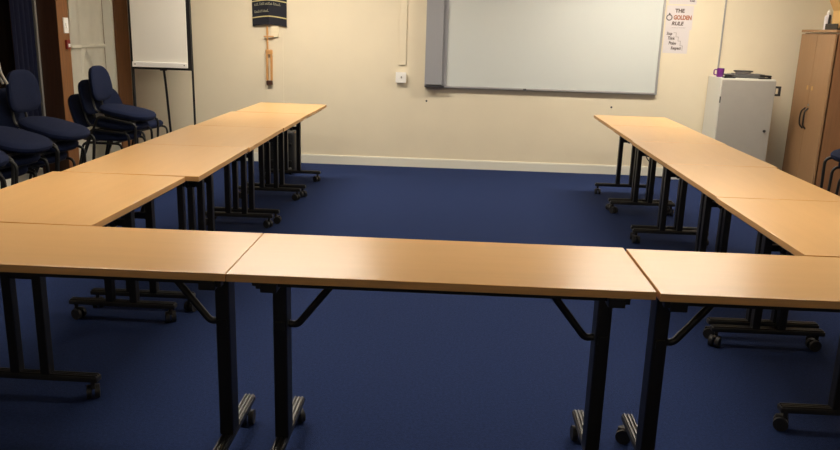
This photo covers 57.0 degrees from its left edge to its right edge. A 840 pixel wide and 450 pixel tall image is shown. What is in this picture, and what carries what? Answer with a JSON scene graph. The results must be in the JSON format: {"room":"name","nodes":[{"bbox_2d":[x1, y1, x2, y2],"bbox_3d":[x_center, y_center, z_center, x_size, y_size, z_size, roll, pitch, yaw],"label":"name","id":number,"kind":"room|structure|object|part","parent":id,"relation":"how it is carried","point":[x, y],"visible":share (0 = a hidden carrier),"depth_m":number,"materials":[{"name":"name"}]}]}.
{"room":"meeting room","nodes":[
{"label":"meeting room","id":0,"kind":"room"},
{"bbox_2d":[6,0,72,179],"bbox_3d":[-3.675,-0.715,3.137,0.120,2.500,10.183,2,14,2],"label":"wall","id":1,"kind":"structure","parent":0,"point":[67,0],"depth_m":7.49,"materials":[{"name":"paint"}]},
{"bbox_2d":[0,0,15,87],"bbox_3d":[-3.562,-1.379,5.244,0.080,1.650,3.000,2,14,2],"label":"window","id":2,"kind":"structure","parent":1,"relation":"in","point":[7,58],"depth_m":6.58,"materials":[{"name":"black glass"}]},
{"bbox_3d":[-3.562,-1.379,5.244,0.080,1.650,3.000,2,14,2],"label":"frame","id":3,"kind":"part","parent":2,"relation":"part of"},
{"bbox_2d":[0,168,42,188],"bbox_3d":[-3.642,0.455,3.433,0.018,0.090,10.143,2,14,2],"label":"baseboard","id":4,"kind":"structure","parent":1,"relation":"attached to","point":[24,177],"depth_m":6.78,"materials":[{"name":"beige paint"}]},
{"bbox_2d":[9,0,44,170],"bbox_3d":[-3.389,-1.588,6.608,0.044,2.250,0.320,2,14,2],"label":"curtain","id":5,"kind":"object","parent":1,"relation":"hanging from","point":[21,12],"visible":0.35,"depth_m":6.62,"materials":[{"name":"blue fabric"}]},
{"bbox_2d":[32,0,45,115],"bbox_3d":[-3.394,-1.689,6.779,0.090,1.900,0.030,2,14,2],"label":"trim","id":6,"kind":"structure","parent":1,"relation":"attached to","point":[33,1],"depth_m":6.82,"materials":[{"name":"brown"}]},
{"bbox_2d":[36,0,79,173],"bbox_3d":[-3.305,-1.667,6.904,0.270,2.500,0.200,2,14,2],"label":"trim","id":7,"kind":"structure","parent":1,"relation":"attached to","point":[56,62],"depth_m":6.88,"materials":[{"name":"brown wood"}]},
{"bbox_2d":[62,18,68,32],"bbox_3d":[-3.156,-1.780,6.899,0.019,0.135,0.085,2,14,2],"label":"light switch","id":8,"kind":"object","parent":1,"relation":"attached to","point":[65,20],"visible":1,"depth_m":6.88,"materials":[{"name":"white plastic"}]},
{"bbox_2d":[65,40,70,48],"bbox_3d":[-3.158,-1.620,6.940,0.029,0.080,0.060,2,14,2],"label":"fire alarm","id":9,"kind":"object","parent":1,"relation":"attached to","point":[67,42],"visible":1,"depth_m":6.92,"materials":[{"name":"red plastic"}]},
{"bbox_2d":[68,0,112,161],"bbox_3d":[-3.149,-1.682,7.371,0.107,2.300,0.716,1,14,-1],"label":"sheet","id":10,"kind":"object","parent":1,"relation":"hanging from","point":[85,16],"visible":0.54,"depth_m":7.36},
{"bbox_2d":[0,161,839,449],"bbox_3d":[0.140,0.698,3.319,8.000,0.100,10.583,2,14,2],"label":"floor","id":11,"kind":"structure","parent":0,"point":[372,370],"depth_m":3.51,"materials":[{"name":"carpet"}]},
{"bbox_2d":[0,165,37,179],"bbox_3d":[-2.886,-0.303,5.078,0.576,0.793,0.493,4,14,8],"label":"chair","id":12,"kind":"object","parent":11,"relation":"on","point":[6,173],"visible":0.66,"depth_m":5.04,"materials":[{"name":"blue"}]},
{"bbox_3d":[-2.829,-0.363,5.054,0.450,0.068,0.412,4,14,8],"label":"seat","id":13,"kind":"part","parent":12,"relation":"part of","materials":[{"name":"blue fabric"}]},
{"bbox_2d":[0,151,49,188],"bbox_3d":[-2.772,-0.410,5.033,0.540,0.847,0.493,4,14,8],"label":"chair","id":14,"kind":"object","parent":12,"relation":"on","point":[21,159],"visible":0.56,"depth_m":4.95,"materials":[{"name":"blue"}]},
{"bbox_3d":[-2.724,-0.464,5.012,0.450,0.068,0.412,10,15,6],"label":"seat","id":15,"kind":"part","parent":14,"relation":"part of","materials":[{"name":"blue fabric"}]},
{"bbox_2d":[0,126,59,184],"bbox_3d":[-2.688,-0.512,4.995,0.571,0.893,0.493,4,14,8],"label":"chair","id":16,"kind":"object","parent":14,"relation":"on","point":[15,141],"visible":0.84,"depth_m":4.90,"materials":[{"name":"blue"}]},
{"bbox_3d":[-2.593,-0.237,4.805,0.192,0.461,0.025,4,14,8],"label":"leg","id":17,"kind":"part","parent":16,"relation":"part of","materials":[{"name":"black metal"}]},
{"bbox_3d":[-2.621,-0.559,4.972,0.450,0.068,0.412,16,16,4],"label":"seat","id":18,"kind":"part","parent":16,"relation":"part of","materials":[{"name":"blue fabric"}]},
{"bbox_3d":[-2.523,-0.350,5.253,0.192,0.461,0.025,4,14,8],"label":"leg","id":19,"kind":"part","parent":16,"relation":"part of","materials":[{"name":"black metal"}]},
{"bbox_3d":[-2.616,-0.262,5.289,0.200,0.442,0.025,4,14,7],"label":"leg","id":20,"kind":"part","parent":14,"relation":"part of","materials":[{"name":"black metal"}]},
{"bbox_3d":[-2.692,-0.169,5.325,0.242,0.419,0.025,4,14,8],"label":"leg","id":21,"kind":"part","parent":12,"relation":"part of","materials":[{"name":"black metal"}]},
{"bbox_2d":[28,152,75,178],"bbox_3d":[-2.880,-0.447,5.640,0.576,0.793,0.493,4,14,8],"label":"chair","id":22,"kind":"object","parent":11,"relation":"on","point":[63,155],"visible":0.17,"depth_m":5.53,"materials":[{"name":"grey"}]},
{"bbox_2d":[0,88,86,177],"bbox_3d":[-2.766,-0.553,5.596,0.540,0.847,0.493,4,14,8],"label":"chair","id":23,"kind":"object","parent":22,"relation":"on","point":[6,119],"visible":0.27,"depth_m":5.51,"materials":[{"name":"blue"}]},
{"bbox_3d":[-2.962,-0.833,5.556,0.088,0.298,0.349,4,14,8],"label":"backrest","id":24,"kind":"part","parent":23,"relation":"part of","materials":[{"name":"blue fabric"}]},
{"bbox_2d":[5,69,95,172],"bbox_3d":[-2.682,-0.656,5.557,0.571,0.893,0.493,4,14,8],"label":"chair","id":25,"kind":"object","parent":23,"relation":"on","point":[23,94],"visible":0.84,"depth_m":5.46,"materials":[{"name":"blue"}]},
{"bbox_3d":[-2.830,-0.953,5.505,0.063,0.300,0.349,4,14,8],"label":"backrest","id":26,"kind":"part","parent":25,"relation":"part of","materials":[{"name":"blue fabric"}]},
{"bbox_3d":[-2.615,-0.703,5.535,0.450,0.068,0.412,16,16,4],"label":"seat","id":27,"kind":"part","parent":25,"relation":"part of","materials":[{"name":"blue fabric"}]},
{"bbox_3d":[-2.587,-0.381,5.367,0.192,0.461,0.025,4,14,8],"label":"leg","id":28,"kind":"part","parent":25,"relation":"part of","materials":[{"name":"black metal"}]},
{"bbox_3d":[-2.517,-0.494,5.816,0.192,0.461,0.025,4,14,8],"label":"leg","id":29,"kind":"part","parent":25,"relation":"part of","materials":[{"name":"black metal"}]},
{"bbox_3d":[-2.718,-0.608,5.575,0.450,0.068,0.412,10,15,6],"label":"seat","id":30,"kind":"part","parent":23,"relation":"part of","materials":[{"name":"blue fabric"}]},
{"bbox_3d":[-2.610,-0.405,5.851,0.200,0.442,0.025,4,14,7],"label":"leg","id":31,"kind":"part","parent":23,"relation":"part of","materials":[{"name":"black metal"}]},
{"bbox_3d":[-2.822,-0.507,5.616,0.450,0.068,0.412,4,14,8],"label":"seat","id":32,"kind":"part","parent":22,"relation":"part of","materials":[{"name":"blue fabric"}]},
{"bbox_3d":[-2.685,-0.312,5.888,0.242,0.419,0.025,4,14,8],"label":"leg","id":33,"kind":"part","parent":22,"relation":"part of","materials":[{"name":"black metal"}]},
{"bbox_2d":[0,171,184,398],"bbox_3d":[-1.484,0.220,3.338,0.650,0.719,0.948,3,14,3],"label":"meeting table","id":34,"kind":"object","parent":11,"relation":"on","point":[54,197],"visible":0.84,"depth_m":3.09,"materials":[{"name":"brown wood"}]},
{"bbox_3d":[-1.190,-0.082,3.242,0.022,0.020,0.809,3,14,3],"label":"rail","id":35,"kind":"part","parent":34,"relation":"part of","materials":[{"name":"black metal"}]},
{"bbox_2d":[68,94,145,164],"bbox_3d":[-2.755,-0.744,6.816,0.576,0.793,0.493,3,14,4],"label":"chair","id":36,"kind":"object","parent":11,"relation":"on","point":[74,103],"visible":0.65,"depth_m":6.63,"materials":[{"name":"blue fabric"}]},
{"bbox_3d":[-2.969,-0.997,6.769,0.116,0.292,0.349,3,14,4],"label":"backrest","id":37,"kind":"part","parent":36,"relation":"part of","materials":[{"name":"blue fabric"}]},
{"bbox_3d":[-2.856,-0.510,6.641,0.245,0.421,0.025,3,14,4],"label":"leg","id":38,"kind":"part","parent":36,"relation":"part of","materials":[{"name":"black metal"}]},
{"bbox_3d":[-2.613,-0.498,6.624,0.242,0.419,0.025,3,14,4],"label":"leg","id":39,"kind":"part","parent":36,"relation":"part of","materials":[{"name":"black metal"}]},
{"bbox_2d":[78,79,152,163],"bbox_3d":[-2.670,-0.844,6.783,0.546,0.835,0.493,3,14,4],"label":"chair","id":40,"kind":"object","parent":36,"relation":"on","point":[83,85],"visible":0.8,"depth_m":6.61,"materials":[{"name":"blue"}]},
{"bbox_3d":[-2.872,-1.115,6.731,0.095,0.297,0.349,3,14,4],"label":"backrest","id":41,"kind":"part","parent":40,"relation":"part of","materials":[{"name":"blue fabric"}]},
{"bbox_3d":[-2.799,-0.618,6.609,0.245,0.421,0.025,8,15,3],"label":"leg","id":42,"kind":"part","parent":40,"relation":"part of","materials":[{"name":"black metal"}]},
{"bbox_3d":[-2.558,-0.588,6.598,0.206,0.437,0.025,3,14,5],"label":"leg","id":43,"kind":"part","parent":40,"relation":"part of","materials":[{"name":"black metal"}]},
{"bbox_2d":[81,65,158,160],"bbox_3d":[-2.598,-0.941,6.753,0.552,0.873,0.493,3,14,4],"label":"chair","id":44,"kind":"object","parent":40,"relation":"on","point":[100,84],"visible":0.98,"depth_m":6.61,"materials":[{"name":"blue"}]},
{"bbox_3d":[-2.741,-0.725,6.577,0.245,0.421,0.025,12,15,1],"label":"leg","id":45,"kind":"part","parent":44,"relation":"part of","materials":[{"name":"black metal"}]},
{"bbox_3d":[-2.773,-1.227,6.694,0.074,0.300,0.349,3,14,4],"label":"backrest","id":46,"kind":"part","parent":44,"relation":"part of","materials":[{"name":"blue fabric"}]},
{"bbox_3d":[-2.492,-0.674,6.569,0.196,0.453,0.025,3,14,4],"label":"leg","id":47,"kind":"part","parent":44,"relation":"part of","materials":[{"name":"black metal"}]},
{"bbox_3d":[-2.542,-0.992,6.735,0.450,0.068,0.412,12,15,1],"label":"seat","id":48,"kind":"part","parent":44,"relation":"part of","materials":[{"name":"blue fabric"}]},
{"bbox_3d":[-2.454,-0.788,7.022,0.196,0.453,0.025,3,14,4],"label":"leg","id":49,"kind":"part","parent":44,"relation":"part of","materials":[{"name":"black metal"}]},
{"bbox_3d":[-2.620,-0.900,6.765,0.450,0.068,0.412,8,15,3],"label":"seat","id":50,"kind":"part","parent":40,"relation":"part of","materials":[{"name":"blue fabric"}]},
{"bbox_3d":[-2.521,-0.702,7.047,0.207,0.437,0.025,2,14,3],"label":"leg","id":51,"kind":"part","parent":40,"relation":"part of","materials":[{"name":"black metal"}]},
{"bbox_3d":[-2.697,-0.805,6.795,0.450,0.068,0.412,3,14,4],"label":"seat","id":52,"kind":"part","parent":36,"relation":"part of","materials":[{"name":"blue fabric"}]},
{"bbox_2d":[102,0,121,151],"bbox_3d":[-3.102,-1.871,7.726,0.090,2.500,0.040,2,14,2],"label":"trim","id":53,"kind":"structure","parent":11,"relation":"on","point":[107,8],"depth_m":7.72,"materials":[{"name":"beige paint"}]},
{"bbox_2d":[0,223,262,449],"bbox_3d":[-1.211,0.420,2.588,1.264,0.719,0.556,2,14,2],"label":"meeting table","id":54,"kind":"object","parent":11,"relation":"on","point":[204,258],"visible":0.93,"depth_m":2.51,"materials":[{"name":"brown wood"}]},
{"bbox_3d":[-1.208,0.143,2.361,1.126,0.020,0.022,2,14,2],"label":"rail","id":55,"kind":"part","parent":54,"relation":"part of","materials":[{"name":"black"}]},
{"bbox_2d":[104,89,167,145],"bbox_3d":[-2.810,-0.938,7.567,0.576,0.793,0.493,4,14,8],"label":"chair","id":56,"kind":"object","parent":11,"relation":"on","point":[115,98],"visible":0.23,"depth_m":7.55,"materials":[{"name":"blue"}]},
{"bbox_3d":[-3.022,-1.195,7.536,0.116,0.292,0.349,4,14,8],"label":"backrest","id":57,"kind":"part","parent":56,"relation":"part of","materials":[{"name":"blue fabric"}]},
{"bbox_3d":[-2.753,-0.998,7.543,0.450,0.068,0.412,4,14,8],"label":"seat","id":58,"kind":"part","parent":56,"relation":"part of","materials":[{"name":"blue fabric"}]},
{"bbox_2d":[61,144,247,311],"bbox_3d":[-1.386,-0.011,4.252,0.670,0.719,0.926,2,14,2],"label":"meeting table","id":59,"kind":"object","parent":11,"relation":"on","point":[194,163],"visible":0.48,"depth_m":4.04,"materials":[{"name":"brown wood"}]},
{"bbox_2d":[127,0,195,143],"bbox_3d":[-2.540,-1.604,7.765,0.642,2.003,0.339,2,14,2],"label":"flip chart","id":60,"kind":"object","parent":11,"relation":"on","point":[160,31],"visible":0.96,"depth_m":7.56,"materials":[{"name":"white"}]},
{"bbox_3d":[-2.846,-1.587,7.657,0.033,2.001,0.072,-1,15,-12],"label":"leg","id":61,"kind":"part","parent":60,"relation":"part of","materials":[{"name":"black"}]},
{"bbox_2d":[132,61,187,67],"bbox_3d":[-2.557,-1.575,7.613,0.548,0.050,0.030,2,14,2],"label":"tray","id":62,"kind":"object","parent":60,"relation":"on","point":[135,64],"depth_m":7.60,"materials":[{"name":"grey plastic"}]},
{"bbox_3d":[-2.570,-1.153,7.912,0.030,1.055,0.279,1,14,-4],"label":"leg","id":63,"kind":"part","parent":60,"relation":"part of","materials":[{"name":"black metal"}]},
{"bbox_3d":[-2.246,-1.563,7.636,0.026,2.001,0.068,-6,16,-27],"label":"leg","id":64,"kind":"part","parent":60,"relation":"part of","materials":[{"name":"black"}]},
{"bbox_2d":[140,125,282,230],"bbox_3d":[-1.336,-0.240,5.154,0.665,0.719,0.926,2,14,2],"label":"meeting table","id":65,"kind":"object","parent":11,"relation":"on","point":[251,138],"visible":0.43,"depth_m":5.06,"materials":[{"name":"brown wood"}]},
{"bbox_2d":[196,111,307,223],"bbox_3d":[-1.278,-0.469,6.054,0.645,0.719,0.926,2,14,2],"label":"meeting table","id":66,"kind":"object","parent":11,"relation":"on","point":[285,121],"visible":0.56,"depth_m":5.85,"materials":[{"name":"brown wood"}]},
{"bbox_2d":[258,130,296,173],"bbox_3d":[-1.396,-0.756,7.672,0.360,0.470,0.309,2,14,2],"label":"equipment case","id":67,"kind":"object","parent":11,"relation":"on","point":[292,155],"visible":0.28,"depth_m":7.54,"materials":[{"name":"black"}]},
{"bbox_2d":[235,102,325,196],"bbox_3d":[-1.214,-0.684,6.905,0.620,0.719,0.810,3,14,3],"label":"meeting table","id":68,"kind":"object","parent":11,"relation":"on","point":[310,109],"visible":0.62,"depth_m":6.72,"materials":[{"name":"brown wood"}]},
{"bbox_2d":[226,233,656,449],"bbox_3d":[0.054,0.471,2.540,1.264,0.719,0.564,2,14,2],"label":"meeting table","id":69,"kind":"object","parent":11,"relation":"on","point":[276,264],"visible":1,"depth_m":2.46,"materials":[{"name":"brown wood"}]},
{"bbox_3d":[0.057,0.194,2.315,1.126,0.020,0.022,2,14,2],"label":"rail","id":70,"kind":"part","parent":69,"relation":"part of","materials":[{"name":"black metal"}]},
{"bbox_2d":[594,115,687,209],"bbox_3d":[1.866,-0.544,6.725,0.640,0.719,0.750,2,14,2],"label":"meeting table","id":71,"kind":"object","parent":11,"relation":"on","point":[606,120],"visible":0.53,"depth_m":6.70,"materials":[{"name":"brown wood"}]},
{"bbox_2d":[609,125,725,238],"bbox_3d":[1.818,-0.337,5.911,0.640,0.719,0.912,2,14,2],"label":"meeting table","id":72,"kind":"object","parent":11,"relation":"on","point":[629,133],"visible":0.61,"depth_m":5.89,"materials":[{"name":"brown wood"}]},
{"bbox_2d":[632,141,777,252],"bbox_3d":[1.762,-0.110,5.016,0.640,0.719,0.922,2,14,2],"label":"meeting table","id":73,"kind":"object","parent":11,"relation":"on","point":[664,153],"visible":0.44,"depth_m":5.01,"materials":[{"name":"brown wood"}]},
{"bbox_2d":[615,249,839,449],"bbox_3d":[1.324,0.524,2.486,1.264,0.719,0.553,2,14,2],"label":"meeting table","id":74,"kind":"object","parent":11,"relation":"on","point":[680,280],"visible":0.97,"depth_m":2.44,"materials":[{"name":"brown wood"}]},
{"bbox_3d":[1.327,0.247,2.257,1.126,0.020,0.022,2,14,2],"label":"rail","id":75,"kind":"part","parent":74,"relation":"part of","materials":[{"name":"black metal"}]},
{"bbox_2d":[702,76,780,161],"bbox_3d":[3.196,-0.943,7.769,0.583,1.055,0.437,2,14,2],"label":"base cabinet","id":76,"kind":"object","parent":11,"relation":"on","point":[738,111],"visible":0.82,"depth_m":7.54,"materials":[{"name":"grey metal"}]},
{"bbox_2d":[713,68,724,76],"bbox_3d":[2.953,-1.506,7.641,0.095,0.085,0.070,10,17,29],"label":"mug","id":77,"kind":"object","parent":76,"relation":"on","point":[720,71],"visible":0.94,"depth_m":7.61,"materials":[{"name":"purple ceramic"}]},
{"bbox_2d":[722,73,735,77],"bbox_3d":[2.997,-1.447,7.503,0.110,0.041,0.060,1,14,-3],"label":"hole punch","id":78,"kind":"object","parent":76,"relation":"on","point":[724,74],"visible":1,"depth_m":7.49,"materials":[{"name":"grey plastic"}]},
{"bbox_2d":[727,73,764,78],"bbox_3d":[3.219,-1.477,7.651,0.300,0.040,0.220,2,14,2],"label":"ring binder","id":79,"kind":"object","parent":76,"relation":"on","point":[751,75],"visible":0.73,"depth_m":7.55,"materials":[{"name":"grey plastic"}]},
{"bbox_2d":[733,70,752,73],"bbox_3d":[3.190,-1.509,7.633,0.187,0.029,0.145,2,14,2],"label":"paper stack","id":80,"kind":"object","parent":79,"relation":"on","point":[736,71],"visible":1,"depth_m":7.59,"materials":[{"name":"grey paper"}]},
{"bbox_2d":[758,75,771,78],"bbox_3d":[3.343,-1.433,7.491,0.122,0.041,0.035,0,14,-6],"label":"stapler","id":81,"kind":"object","parent":76,"relation":"on","point":[768,76],"visible":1,"depth_m":7.48,"materials":[{"name":"black"}]},
{"bbox_2d":[666,164,839,339],"bbox_3d":[1.705,0.117,4.120,0.620,0.719,0.914,2,14,2],"label":"meeting table","id":82,"kind":"object","parent":11,"relation":"on","point":[714,181],"visible":0.41,"depth_m":3.95,"materials":[{"name":"brown wood"}]},
{"bbox_2d":[708,197,839,430],"bbox_3d":[1.648,0.347,3.213,0.610,0.719,0.948,2,14,2],"label":"meeting table","id":83,"kind":"object","parent":11,"relation":"on","point":[797,227],"visible":0.95,"depth_m":3.22,"materials":[{"name":"brown wood"}]},
{"bbox_3d":[1.393,0.023,3.143,0.022,0.020,0.810,2,14,2],"label":"rail","id":84,"kind":"part","parent":83,"relation":"part of","materials":[{"name":"black metal"}]},
{"bbox_2d":[782,30,839,195],"bbox_3d":[3.922,-1.091,7.473,0.462,1.532,0.730,2,14,2],"label":"wardrobe","id":85,"kind":"object","parent":11,"relation":"on","point":[813,133],"visible":0.88,"depth_m":7.30,"materials":[{"name":"brown wood"}]},
{"bbox_3d":[3.753,-1.155,7.648,0.020,1.420,0.349,2,14,2],"label":"door","id":86,"kind":"part","parent":85,"relation":"part of","materials":[{"name":"brown wood"}]},
{"bbox_3d":[3.716,-1.044,7.531,0.052,0.212,0.020,7,15,21],"label":"handle","id":87,"kind":"part","parent":85,"relation":"part of","materials":[{"name":"black metal"}]},
{"bbox_3d":[3.712,-1.027,7.464,0.052,0.212,0.021,-3,15,-16],"label":"handle","id":88,"kind":"part","parent":85,"relation":"part of","materials":[{"name":"black metal"}]},
{"bbox_3d":[3.737,-1.068,7.304,0.020,1.420,0.349,2,14,2],"label":"door","id":89,"kind":"part","parent":85,"relation":"part of","materials":[{"name":"brown wood"}]},
{"bbox_3d":[3.966,-1.820,7.286,0.420,0.025,0.730,2,14,2],"label":"panel","id":90,"kind":"part","parent":85,"relation":"part of","materials":[{"name":"brown wood"}]},
{"bbox_2d":[823,9,831,29],"bbox_3d":[3.818,-1.922,7.241,0.060,0.185,0.060,2,14,2],"label":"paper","id":91,"kind":"object","parent":85,"relation":"on","point":[829,11],"visible":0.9,"depth_m":7.22,"materials":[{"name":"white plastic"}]},
{"bbox_2d":[825,15,839,29],"bbox_3d":[3.936,-1.858,7.108,0.300,0.135,0.241,2,14,2],"label":"tray","id":92,"kind":"object","parent":85,"relation":"on","point":[828,26],"visible":1,"depth_m":7.13,"materials":[{"name":"black plastic"}]},
{"bbox_2d":[830,0,839,28],"bbox_3d":[3.912,-1.929,7.090,0.271,0.254,0.180,2,14,2],"label":"cardboard box","id":93,"kind":"object","parent":92,"relation":"on","point":[835,4],"visible":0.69,"depth_m":7.09,"materials":[{"name":"brown cardboard"}]},
{"bbox_3d":[-2.863,-0.153,4.495,0.576,0.793,0.493,4,14,8],"label":"chair","id":94,"kind":"object","parent":11,"relation":"on","visible":0},
{"bbox_2d":[0,175,6,187],"bbox_3d":[-2.749,-0.260,4.450,0.540,0.847,0.493,4,14,8],"label":"chair","id":95,"kind":"object","parent":94,"relation":"on","point":[2,178],"visible":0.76,"depth_m":4.65,"materials":[{"name":"grey metal"}]},
{"bbox_2d":[0,150,17,183],"bbox_3d":[-2.665,-0.362,4.412,0.571,0.893,0.493,4,14,8],"label":"chair","id":96,"kind":"object","parent":95,"relation":"on","point":[4,158],"visible":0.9,"depth_m":4.50,"materials":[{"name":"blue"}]},
{"bbox_3d":[-2.599,-0.409,4.390,0.450,0.068,0.412,16,16,4],"label":"seat","id":97,"kind":"part","parent":96,"relation":"part of","materials":[{"name":"blue fabric"}]},
{"bbox_3d":[-2.500,-0.201,4.671,0.192,0.461,0.025,4,14,8],"label":"leg","id":98,"kind":"part","parent":96,"relation":"part of","materials":[{"name":"black metal"}]},
{"bbox_3d":[3.364,-0.202,5.431,0.576,0.793,0.493,1,14,-2],"label":"chair","id":99,"kind":"object","parent":11,"relation":"on","visible":0},
{"bbox_2d":[835,179,839,194],"bbox_3d":[3.293,-0.281,5.409,0.556,0.814,0.493,1,14,-2],"label":"chair","id":100,"kind":"object","parent":99,"relation":"on","point":[838,183],"visible":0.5,"depth_m":5.64,"materials":[{"name":"grey metal"}]},
{"bbox_2d":[827,162,839,191],"bbox_3d":[3.221,-0.359,5.387,0.546,0.835,0.493,1,14,-2],"label":"chair","id":101,"kind":"object","parent":100,"relation":"on","point":[838,166],"visible":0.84,"depth_m":5.62,"materials":[{"name":"grey metal"}]},
{"bbox_2d":[820,149,839,188],"bbox_3d":[3.149,-0.436,5.365,0.536,0.854,0.493,1,14,-2],"label":"chair","id":102,"kind":"object","parent":101,"relation":"on","point":[835,155],"visible":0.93,"depth_m":5.58,"materials":[{"name":"grey metal"}]},
{"bbox_3d":[3.012,-0.299,5.638,0.199,0.445,0.025,1,14,-2],"label":"leg","id":103,"kind":"part","parent":102,"relation":"part of","materials":[{"name":"black metal"}]},
{"bbox_3d":[3.107,-0.493,5.349,0.450,0.068,0.412,-6,14,0],"label":"seat","id":104,"kind":"part","parent":102,"relation":"part of","materials":[{"name":"blue fabric"}]},
{"bbox_2d":[127,0,839,170],"bbox_3d":[0.411,-1.829,7.984,7.840,2.500,0.120,2,14,2],"label":"wall","id":105,"kind":"structure","parent":0,"point":[342,56],"depth_m":8.03,"materials":[{"name":"paint"}]},
{"bbox_2d":[101,0,132,148],"bbox_3d":[-3.159,-1.918,7.903,0.250,2.500,0.315,2,14,2],"label":"trim","id":106,"kind":"structure","parent":105,"relation":"attached to","point":[120,15],"depth_m":7.91,"materials":[{"name":"brown wood"}]},
{"bbox_2d":[264,26,273,84],"bbox_3d":[-1.559,-1.753,8.008,0.105,0.594,0.048,2,14,2],"label":"wooden cross","id":107,"kind":"object","parent":105,"relation":"attached to","point":[267,51],"visible":1,"depth_m":8.01,"materials":[{"name":"brown wood"}]},
{"bbox_3d":[-1.585,-1.643,8.026,0.022,0.280,0.018,2,14,2],"label":"rod","id":108,"kind":"part","parent":107,"relation":"part of","materials":[{"name":"brown wood"}]},
{"bbox_3d":[-1.541,-1.641,8.025,0.022,0.280,0.018,2,14,2],"label":"rod","id":109,"kind":"part","parent":107,"relation":"part of","materials":[{"name":"brown wood"}]},
{"bbox_2d":[252,0,286,26],"bbox_3d":[-1.534,-2.350,7.845,0.400,0.657,0.044,2,14,2],"label":"banner","id":110,"kind":"object","parent":105,"relation":"attached to","point":[272,12],"visible":1,"depth_m":7.89,"materials":[{"name":"black fabric"}]},
{"bbox_2d":[264,24,283,102],"bbox_3d":[-1.516,-1.648,8.055,0.190,1.200,0.006,2,14,2],"label":"trim","id":111,"kind":"structure","parent":105,"relation":"attached to","point":[274,93],"depth_m":8.06,"materials":[{"name":"paint"}]},
{"bbox_2d":[271,25,278,36],"bbox_3d":[-1.492,-1.992,7.949,0.080,0.120,0.012,2,14,2],"label":"wall bracket","id":112,"kind":"object","parent":105,"relation":"attached to","point":[274,28],"visible":1,"depth_m":7.94,"materials":[{"name":"beige"}]},
{"bbox_2d":[396,72,405,82],"bbox_3d":[-0.196,-1.526,8.000,0.108,0.108,0.054,2,14,2],"label":"wall socket","id":113,"kind":"object","parent":105,"relation":"attached to","point":[400,76],"visible":1,"depth_m":7.98,"materials":[{"name":"white plastic"}]},
{"bbox_2d":[399,0,407,64],"bbox_3d":[-0.160,-2.349,7.808,0.075,1.440,0.016,2,14,2],"label":"trim","id":114,"kind":"structure","parent":105,"relation":"attached to","point":[403,3],"depth_m":7.90,"materials":[{"name":"paint"}]},
{"bbox_2d":[246,152,662,175],"bbox_3d":[0.562,-0.640,8.208,7.220,0.095,0.018,2,14,2],"label":"baseboard","id":115,"kind":"structure","parent":105,"relation":"attached to","point":[305,158],"depth_m":8.20,"materials":[{"name":"beige paint"}]},
{"bbox_2d":[424,0,665,94],"bbox_3d":[1.251,-1.983,7.798,2.375,1.250,0.088,2,14,2],"label":"whiteboard","id":116,"kind":"object","parent":105,"relation":"attached to","point":[588,46],"visible":1,"depth_m":7.84,"materials":[{"name":"grey plastic"}]},
{"bbox_2d":[662,29,689,53],"bbox_3d":[2.584,-1.853,7.814,0.245,0.232,0.004,3,14,2],"label":"poster","id":117,"kind":"object","parent":105,"relation":"attached to","point":[675,41],"visible":1,"depth_m":7.81,"materials":[{"name":"grey paper"}]},
{"bbox_2d":[665,5,693,29],"bbox_3d":[2.601,-2.077,7.756,0.265,0.235,0.004,2,14,2],"label":"poster","id":118,"kind":"object","parent":105,"relation":"attached to","point":[677,17],"visible":1,"depth_m":7.75,"materials":[{"name":"grey paper"}]},
{"bbox_2d":[669,0,696,4],"bbox_3d":[2.623,-2.317,7.694,0.275,0.235,0.004,2,14,2],"label":"poster","id":119,"kind":"object","parent":105,"relation":"attached to","point":[690,2],"visible":1,"depth_m":7.72,"materials":[{"name":"grey paper"}]},
{"bbox_2d":[717,0,726,67],"bbox_3d":[3.038,-1.988,7.751,0.014,1.920,0.016,2,14,2],"label":"trim","id":120,"kind":"structure","parent":105,"relation":"attached to","point":[726,0],"depth_m":7.77,"materials":[{"name":"grey"}]},
{"bbox_3d":[0.218,-1.820,2.675,8.000,0.100,10.583,2,14,2],"label":"ceiling","id":121,"kind":"structure","parent":0,"visible":0},
{"bbox_2d":[0,65,8,84],"bbox_3d":[-2.813,-1.657,5.035,0.127,1.465,0.018,2,14,2],"label":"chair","id":122,"kind":"object","parent":121,"relation":"hanging from","point":[1,73],"visible":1,"depth_m":5.20,"materials":[{"name":"grey plastic"}]}
]}

